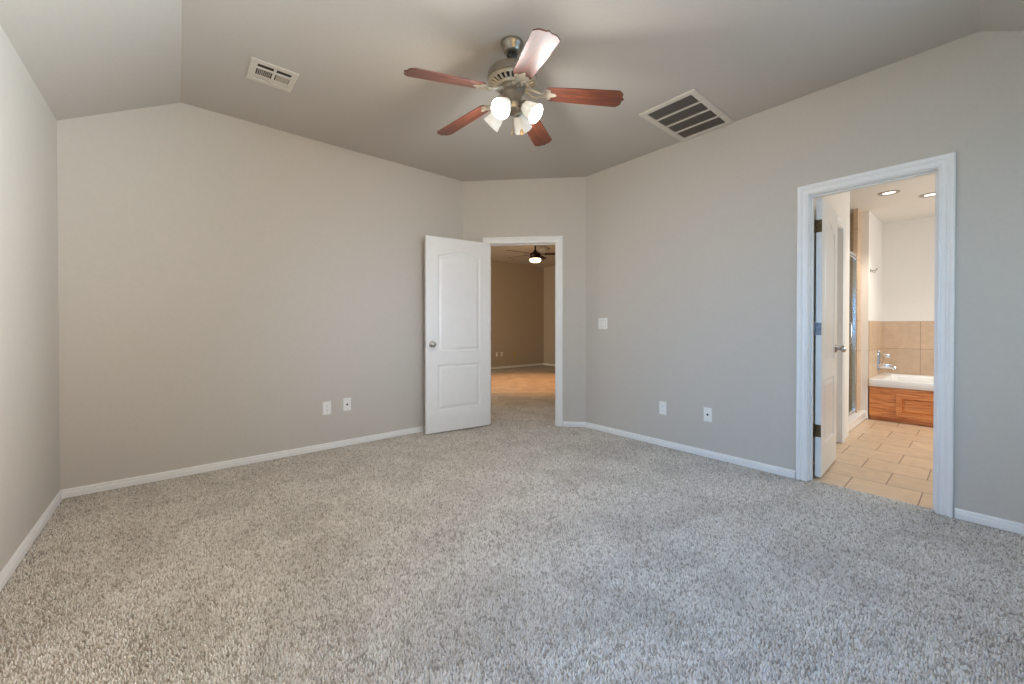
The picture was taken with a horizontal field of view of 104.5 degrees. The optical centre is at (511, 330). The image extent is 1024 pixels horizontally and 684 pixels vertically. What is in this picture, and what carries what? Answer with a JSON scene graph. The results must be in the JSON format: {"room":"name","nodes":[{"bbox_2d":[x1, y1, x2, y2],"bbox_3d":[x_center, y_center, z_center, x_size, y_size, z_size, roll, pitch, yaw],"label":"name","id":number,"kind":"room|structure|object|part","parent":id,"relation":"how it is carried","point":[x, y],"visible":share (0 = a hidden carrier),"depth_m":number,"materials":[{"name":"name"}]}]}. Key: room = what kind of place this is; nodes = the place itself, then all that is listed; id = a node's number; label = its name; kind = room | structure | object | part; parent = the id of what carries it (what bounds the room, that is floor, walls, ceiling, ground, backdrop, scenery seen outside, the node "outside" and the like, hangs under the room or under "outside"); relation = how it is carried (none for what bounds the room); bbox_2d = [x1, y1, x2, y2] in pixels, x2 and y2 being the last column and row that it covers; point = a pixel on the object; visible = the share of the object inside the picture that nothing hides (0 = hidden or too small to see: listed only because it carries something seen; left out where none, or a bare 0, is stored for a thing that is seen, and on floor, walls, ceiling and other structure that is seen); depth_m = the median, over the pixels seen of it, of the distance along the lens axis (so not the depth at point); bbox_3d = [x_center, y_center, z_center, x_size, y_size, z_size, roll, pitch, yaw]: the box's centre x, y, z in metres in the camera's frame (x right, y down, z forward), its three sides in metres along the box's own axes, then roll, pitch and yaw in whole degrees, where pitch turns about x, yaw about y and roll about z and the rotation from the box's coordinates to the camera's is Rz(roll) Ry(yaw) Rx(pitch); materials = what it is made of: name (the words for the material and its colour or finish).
{"room":"empty bedroom","nodes":[
{"label":"empty bedroom","id":0,"kind":"room"},
{"bbox_2d":[0,25,59,571],"bbox_3d":[-1.532,-0.135,0.819,0.113,2.461,4.628,0,1,-40],"label":"wall","id":1,"kind":"structure","parent":0,"point":[29,325],"depth_m":2.00,"materials":[{"name":"beige paint"}]},
{"bbox_2d":[0,490,62,591],"bbox_3d":[-1.483,1.067,0.869,0.015,0.056,4.402,0,1,-40],"label":"baseboard","id":2,"kind":"structure","parent":1,"relation":"attached to","point":[11,565],"depth_m":1.97,"materials":[{"name":"white paint"}]},
{"bbox_2d":[57,102,462,489],"bbox_3d":[-1.812,-0.318,3.532,3.179,2.787,0.113,0,1,-40],"label":"wall","id":3,"kind":"structure","parent":0,"point":[223,279],"depth_m":3.10,"materials":[{"name":"beige paint"}]},
{"bbox_2d":[61,426,424,498],"bbox_3d":[-1.727,1.048,3.529,3.066,0.056,0.015,0,1,-40],"label":"baseboard","id":4,"kind":"structure","parent":3,"relation":"attached to","point":[104,486],"depth_m":3.08,"materials":[{"name":"white paint"}]},
{"bbox_2d":[323,401,330,414],"bbox_3d":[-1.669,0.703,3.579,0.070,0.118,0.009,0,1,-40],"label":"wall outlet","id":5,"kind":"object","parent":3,"relation":"attached to","point":[326,405],"visible":1,"depth_m":3.58,"materials":[{"name":"white plastic"}]},
{"bbox_2d":[343,398,350,410],"bbox_3d":[-1.532,0.691,3.689,0.070,0.118,0.017,0,1,-40],"label":"cable jack plate","id":6,"kind":"object","parent":3,"relation":"attached to","point":[346,401],"visible":1,"depth_m":3.69,"materials":[{"name":"white plastic"}]},
{"bbox_2d":[0,0,1023,180],"bbox_3d":[0.052,-1.516,2.140,4.225,0.471,4.602,0,1,-40],"label":"ceiling","id":7,"kind":"structure","parent":0,"point":[351,90],"depth_m":2.35,"materials":[{"name":"beige paint"}]},
{"bbox_2d":[246,57,298,92],"bbox_3d":[-1.576,-1.671,2.607,0.262,0.007,0.258,0,1,-40],"label":"ceiling vent","id":8,"kind":"object","parent":7,"relation":"in","point":[260,71],"visible":1,"depth_m":2.60,"materials":[{"name":"white metal"}]},
{"bbox_2d":[404,28,623,145],"bbox_3d":[-0.036,-1.417,2.329,1.214,0.512,1.219,0,1,-40],"label":"ceiling fan","id":9,"kind":"object","parent":7,"relation":"hanging from","point":[513,77],"visible":1,"depth_m":2.27,"materials":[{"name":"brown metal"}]},
{"bbox_3d":[-0.348,-1.335,2.108,0.461,0.006,0.133,-10,19,-31],"label":"blade","id":10,"kind":"part","parent":9,"relation":"part of","materials":[{"name":"brown wood"}]},
{"bbox_3d":[-0.316,-1.366,2.594,0.461,0.006,0.133,-6,10,40],"label":"blade","id":11,"kind":"part","parent":9,"relation":"part of","materials":[{"name":"brown wood"}]},
{"bbox_3d":[-0.097,-1.272,2.385,0.096,0.112,0.112,-43,-15,23],"label":"lamp shade","id":12,"kind":"part","parent":9,"relation":"part of","materials":[{"name":"white glass"}]},
{"bbox_3d":[-0.048,-1.263,2.233,0.112,0.112,0.096,1,44,27],"label":"lamp shade","id":13,"kind":"part","parent":9,"relation":"part of","materials":[{"name":"white glass"}]},
{"bbox_3d":[-0.046,-1.267,2.237,0.048,0.048,0.073,1,44,27],"label":"bulb","id":14,"kind":"part","parent":9,"relation":"part of","materials":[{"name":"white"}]},
{"bbox_2d":[488,67,536,92],"bbox_3d":[0.002,-1.441,2.323,0.286,0.052,0.286,0,1,-40],"label":"motor housing","id":15,"kind":"object","parent":9,"relation":"attached to","point":[497,76],"depth_m":2.25,"materials":[{"name":"grey metal"}]},
{"bbox_3d":[0.055,-1.277,2.435,0.112,0.112,0.096,1,-36,27],"label":"lamp shade","id":16,"kind":"part","parent":9,"relation":"part of","materials":[{"name":"white glass"}]},
{"bbox_3d":[0.104,-1.268,2.283,0.096,0.112,0.112,44,21,18],"label":"lamp shade","id":17,"kind":"part","parent":9,"relation":"part of","materials":[{"name":"white glass"}]},
{"bbox_3d":[0.105,-1.329,1.927,0.133,0.006,0.461,10,7,-16],"label":"blade","id":18,"kind":"part","parent":9,"relation":"part of","materials":[{"name":"brown wood"}]},
{"bbox_3d":[0.157,-1.378,2.714,0.133,0.006,0.461,-11,-7,21],"label":"blade","id":19,"kind":"part","parent":9,"relation":"part of","materials":[{"name":"brown wood"}]},
{"bbox_3d":[0.417,-1.355,2.301,0.461,0.006,0.133,6,-7,3],"label":"blade","id":20,"kind":"part","parent":9,"relation":"part of","materials":[{"name":"brown wood"}]},
{"bbox_2d":[639,89,733,141],"bbox_3d":[1.384,-1.674,3.133,0.684,0.010,0.436,0,1,-40],"label":"ceiling vent","id":21,"kind":"object","parent":7,"relation":"in","point":[688,115],"visible":1,"depth_m":3.10,"materials":[{"name":"white metal"}]},
{"bbox_2d":[0,365,1023,683],"bbox_3d":[0.780,1.127,5.016,9.018,0.116,10.060,0,1,-40],"label":"floor","id":22,"kind":"structure","parent":0,"point":[527,386],"depth_m":1.84,"materials":[{"name":"carpet"}]},
{"bbox_2d":[0,405,1023,683],"bbox_3d":[0.117,1.084,2.986,5.177,0.016,5.572,0,1,-40],"label":"carpet","id":23,"kind":"structure","parent":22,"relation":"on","point":[509,424],"depth_m":1.79,"materials":[{"name":"grey carpet"}]},
{"bbox_2d":[849,251,865,430],"bbox_3d":[3.422,0.088,4.872,1.170,1.955,1.250,0,1,-40],"label":"shower enclosure","id":24,"kind":"object","parent":22,"relation":"on","point":[855,418],"visible":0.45,"depth_m":4.64,"materials":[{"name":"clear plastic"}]},
{"bbox_3d":[3.694,0.029,4.339,0.016,0.254,0.040,0,1,-40],"label":"door handle","id":25,"kind":"part","parent":24,"relation":"part of","materials":[{"name":"silver metal"}]},
{"bbox_3d":[3.827,0.050,4.492,0.516,1.788,0.024,0,1,-40],"label":"door frame","id":26,"kind":"part","parent":24,"relation":"part of","materials":[{"name":"silver metal"}]},
{"bbox_3d":[3.688,0.044,4.378,0.940,1.860,0.032,0,1,-40],"label":"enclosure frame","id":27,"kind":"part","parent":24,"relation":"part of","materials":[{"name":"silver metal"}]},
{"bbox_2d":[869,373,933,426],"bbox_3d":[5.203,0.826,4.394,0.964,0.486,1.737,0,1,-40],"label":"bathtub","id":28,"kind":"object","parent":22,"relation":"on","point":[901,398],"visible":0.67,"depth_m":4.57,"materials":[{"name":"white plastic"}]},
{"bbox_3d":[4.737,0.868,4.213,0.017,0.255,0.950,0,1,-40],"label":"access panel frame","id":29,"kind":"part","parent":28,"relation":"part of","materials":[{"name":"brown wood"}]},
{"bbox_3d":[4.737,0.868,4.213,0.008,0.159,0.854,0,1,-40],"label":"raised panel","id":30,"kind":"part","parent":28,"relation":"part of","materials":[{"name":"brown wood"}]},
{"bbox_2d":[491,260,543,366],"bbox_3d":[-1.623,-0.389,9.485,6.930,2.840,0.110,0,1,-40],"label":"wall","id":31,"kind":"structure","parent":0,"point":[517,290],"depth_m":10.90,"materials":[{"name":"beige paint"}]},
{"bbox_2d":[491,363,542,369],"bbox_3d":[-1.617,1.004,9.418,6.640,0.056,0.015,0,1,-40],"label":"baseboard","id":32,"kind":"structure","parent":31,"relation":"attached to","point":[526,365],"depth_m":10.87,"materials":[{"name":"white paint"}]},
{"bbox_2d":[491,245,554,266],"bbox_3d":[0.324,-1.832,7.159,6.930,0.080,6.160,0,1,-40],"label":"ceiling","id":33,"kind":"structure","parent":0,"point":[498,253],"depth_m":9.61,"materials":[{"name":"beige paint"}]},
{"bbox_2d":[507,245,554,262],"bbox_3d":[0.436,-1.581,7.981,1.261,0.433,1.282,0,1,-40],"label":"ceiling fan","id":34,"kind":"object","parent":33,"relation":"hanging from","point":[535,256],"visible":0.81,"depth_m":7.90,"materials":[{"name":"brown metal"}]},
{"bbox_3d":[0.588,-1.533,7.581,0.136,0.006,0.470,12,-3,-16],"label":"blade","id":35,"kind":"part","parent":34,"relation":"part of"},
{"bbox_2d":[463,177,585,421],"bbox_3d":[0.134,-0.325,4.497,1.500,2.787,0.113,0,0,6],"label":"wall","id":36,"kind":"structure","parent":0,"point":[540,206],"depth_m":4.40,"materials":[{"name":"beige paint"}]},
{"bbox_2d":[424,235,490,433],"bbox_3d":[-0.566,0.046,4.245,0.770,2.024,0.171,0,1,-32],"label":"door","id":37,"kind":"structure","parent":36,"relation":"in","point":[457,271],"depth_m":4.21,"materials":[{"name":"white paint"}]},
{"bbox_3d":[-0.804,0.145,4.035,0.064,0.064,0.068,0,1,-32],"label":"knob","id":38,"kind":"part","parent":37,"relation":"part of","materials":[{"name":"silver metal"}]},
{"bbox_2d":[483,236,562,426],"bbox_3d":[0.122,0.012,4.500,0.900,2.113,0.153,0,0,6],"label":"door frame","id":39,"kind":"structure","parent":36,"relation":"attached to","point":[557,241],"depth_m":4.40,"materials":[{"name":"white paint"}]},
{"bbox_2d":[563,421,585,426],"bbox_3d":[0.690,1.041,4.385,0.248,0.056,0.015,0,0,6],"label":"baseboard","id":40,"kind":"structure","parent":36,"relation":"attached to","point":[565,423],"depth_m":4.38,"materials":[{"name":"white paint"}]},
{"bbox_2d":[544,266,554,363],"bbox_3d":[2.906,-0.388,9.335,0.190,2.840,5.950,0,1,-40],"label":"wall","id":41,"kind":"structure","parent":0,"point":[549,272],"depth_m":11.36,"materials":[{"name":"beige paint"}]},
{"bbox_2d":[586,31,1023,523],"bbox_3d":[1.975,-0.315,3.076,0.113,2.787,3.571,0,1,-40],"label":"wall","id":42,"kind":"structure","parent":0,"point":[691,244],"depth_m":3.00,"materials":[{"name":"beige paint"}]},
{"bbox_2d":[598,318,606,328],"bbox_3d":[0.957,-0.070,4.192,0.012,0.118,0.116,0,1,-40],"label":"light switch","id":43,"kind":"object","parent":42,"relation":"attached to","point":[602,322],"visible":1,"depth_m":4.19,"materials":[{"name":"white plastic"}]},
{"bbox_2d":[659,401,665,414],"bbox_3d":[1.397,0.722,3.677,0.009,0.118,0.070,0,1,-40],"label":"wall outlet","id":44,"kind":"object","parent":42,"relation":"attached to","point":[662,405],"visible":1,"depth_m":3.68,"materials":[{"name":"white plastic"}]},
{"bbox_2d":[585,422,794,478],"bbox_3d":[1.434,1.047,3.631,0.015,0.056,1.944,0,1,-40],"label":"baseboard","id":45,"kind":"structure","parent":42,"relation":"attached to","point":[781,471],"depth_m":3.40,"materials":[{"name":"white paint"}]},
{"bbox_2d":[704,407,711,421],"bbox_3d":[1.657,0.717,3.362,0.017,0.118,0.070,0,1,-40],"label":"cable jack plate","id":46,"kind":"object","parent":42,"relation":"attached to","point":[707,411],"visible":1,"depth_m":3.36,"materials":[{"name":"white plastic"}]},
{"bbox_2d":[796,151,955,517],"bbox_3d":[2.359,0.026,2.623,0.153,2.113,0.764,0,1,-40],"label":"door frame","id":47,"kind":"structure","parent":42,"relation":"attached to","point":[943,166],"depth_m":2.38,"materials":[{"name":"white paint"}]},
{"bbox_2d":[954,508,1023,534],"bbox_3d":[2.781,1.059,2.029,0.015,0.056,0.689,0,1,-40],"label":"baseboard","id":48,"kind":"structure","parent":42,"relation":"attached to","point":[1007,525],"depth_m":2.19,"materials":[{"name":"white paint"}]},
{"bbox_2d":[813,191,881,464],"bbox_3d":[3.557,-0.179,4.198,3.750,2.500,0.108,0,1,-40],"label":"wall","id":49,"kind":"structure","parent":0,"point":[871,283],"depth_m":4.78,"materials":[{"name":"white paint"}]},
{"bbox_2d":[813,198,845,476],"bbox_3d":[2.431,0.055,3.068,0.666,2.024,0.171,0,1,-43],"label":"door","id":50,"kind":"structure","parent":49,"relation":"in","point":[826,221],"depth_m":2.98,"materials":[{"name":"white paint"}]},
{"bbox_3d":[2.666,0.151,3.214,0.064,0.064,0.068,0,1,-43],"label":"knob","id":51,"kind":"part","parent":50,"relation":"part of","materials":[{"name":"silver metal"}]},
{"bbox_2d":[836,217,845,442],"bbox_3d":[2.881,0.021,3.613,0.736,2.108,0.121,0,1,-40],"label":"door frame","id":52,"kind":"structure","parent":49,"relation":"attached to","point":[841,246],"depth_m":3.78,"materials":[{"name":"white paint"}]},
{"bbox_2d":[868,321,881,385],"bbox_3d":[4.648,0.274,5.067,0.946,0.780,0.010,0,1,-40],"label":"tiled wall","id":53,"kind":"structure","parent":49,"relation":"attached to","point":[874,327],"depth_m":4.97,"materials":[{"name":"beige tile"}]},
{"bbox_2d":[877,350,896,370],"bbox_3d":[4.797,0.394,5.066,0.092,0.280,0.186,0,1,-40],"label":"faucet","id":54,"kind":"object","parent":53,"relation":"attached to","point":[883,355],"visible":1,"depth_m":5.07,"materials":[{"name":"silver metal"}]},
{"bbox_3d":[4.745,0.394,5.128,0.060,0.280,0.022,0,1,-40],"label":"plate","id":55,"kind":"part","parent":54,"relation":"part of","materials":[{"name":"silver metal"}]},
{"bbox_3d":[4.788,0.324,5.072,0.069,0.063,0.107,0,1,-40],"label":"lever","id":56,"kind":"part","parent":54,"relation":"part of","materials":[{"name":"silver metal"}]},
{"bbox_3d":[4.797,0.461,5.066,0.076,0.090,0.186,0,1,-40],"label":"spout","id":57,"kind":"part","parent":54,"relation":"part of","materials":[{"name":"silver metal"}]},
{"bbox_2d":[849,213,853,409],"bbox_3d":[3.867,-0.188,5.328,0.100,2.500,1.222,0,1,-40],"label":"wall","id":58,"kind":"structure","parent":0,"point":[852,214],"depth_m":4.88,"materials":[{"name":"beige tile"}]},
{"bbox_2d":[853,208,861,412],"bbox_3d":[4.136,-0.231,4.752,0.230,2.405,0.040,0,1,-40],"label":"wall","id":59,"kind":"structure","parent":0,"point":[857,222],"depth_m":4.71,"materials":[{"name":"beige tile"}]},
{"bbox_2d":[850,174,934,223],"bbox_3d":[4.029,-1.466,3.705,3.850,0.080,3.900,0,1,-40],"label":"ceiling","id":60,"kind":"structure","parent":0,"point":[907,204],"depth_m":4.39,"materials":[{"name":"white paint"}]},
{"bbox_2d":[877,190,900,195],"bbox_3d":[3.919,-1.425,4.123,0.176,0.008,0.176,0,1,-40],"label":"recessed light","id":61,"kind":"object","parent":60,"relation":"in","point":[891,192],"visible":1,"depth_m":4.12,"materials":[{"name":"white glass"}]},
{"bbox_2d":[919,192,934,197],"bbox_3d":[4.410,-1.425,4.176,0.176,0.008,0.176,0,1,-40],"label":"recessed light","id":62,"kind":"object","parent":60,"relation":"in","point":[931,194],"visible":0.72,"depth_m":4.19,"materials":[{"name":"white glass"}]},
{"bbox_2d":[882,216,934,320],"bbox_3d":[5.431,-0.185,4.960,0.100,2.500,4.000,0,1,-40],"label":"wall","id":63,"kind":"structure","parent":0,"point":[908,246],"depth_m":5.18,"materials":[{"name":"white paint"}]},
{"bbox_2d":[882,321,933,375],"bbox_3d":[5.811,0.279,4.426,0.010,0.780,2.489,0,1,-40],"label":"tiled wall","id":64,"kind":"structure","parent":63,"relation":"attached to","point":[910,344],"depth_m":5.17,"materials":[{"name":"beige tile"}]}
]}

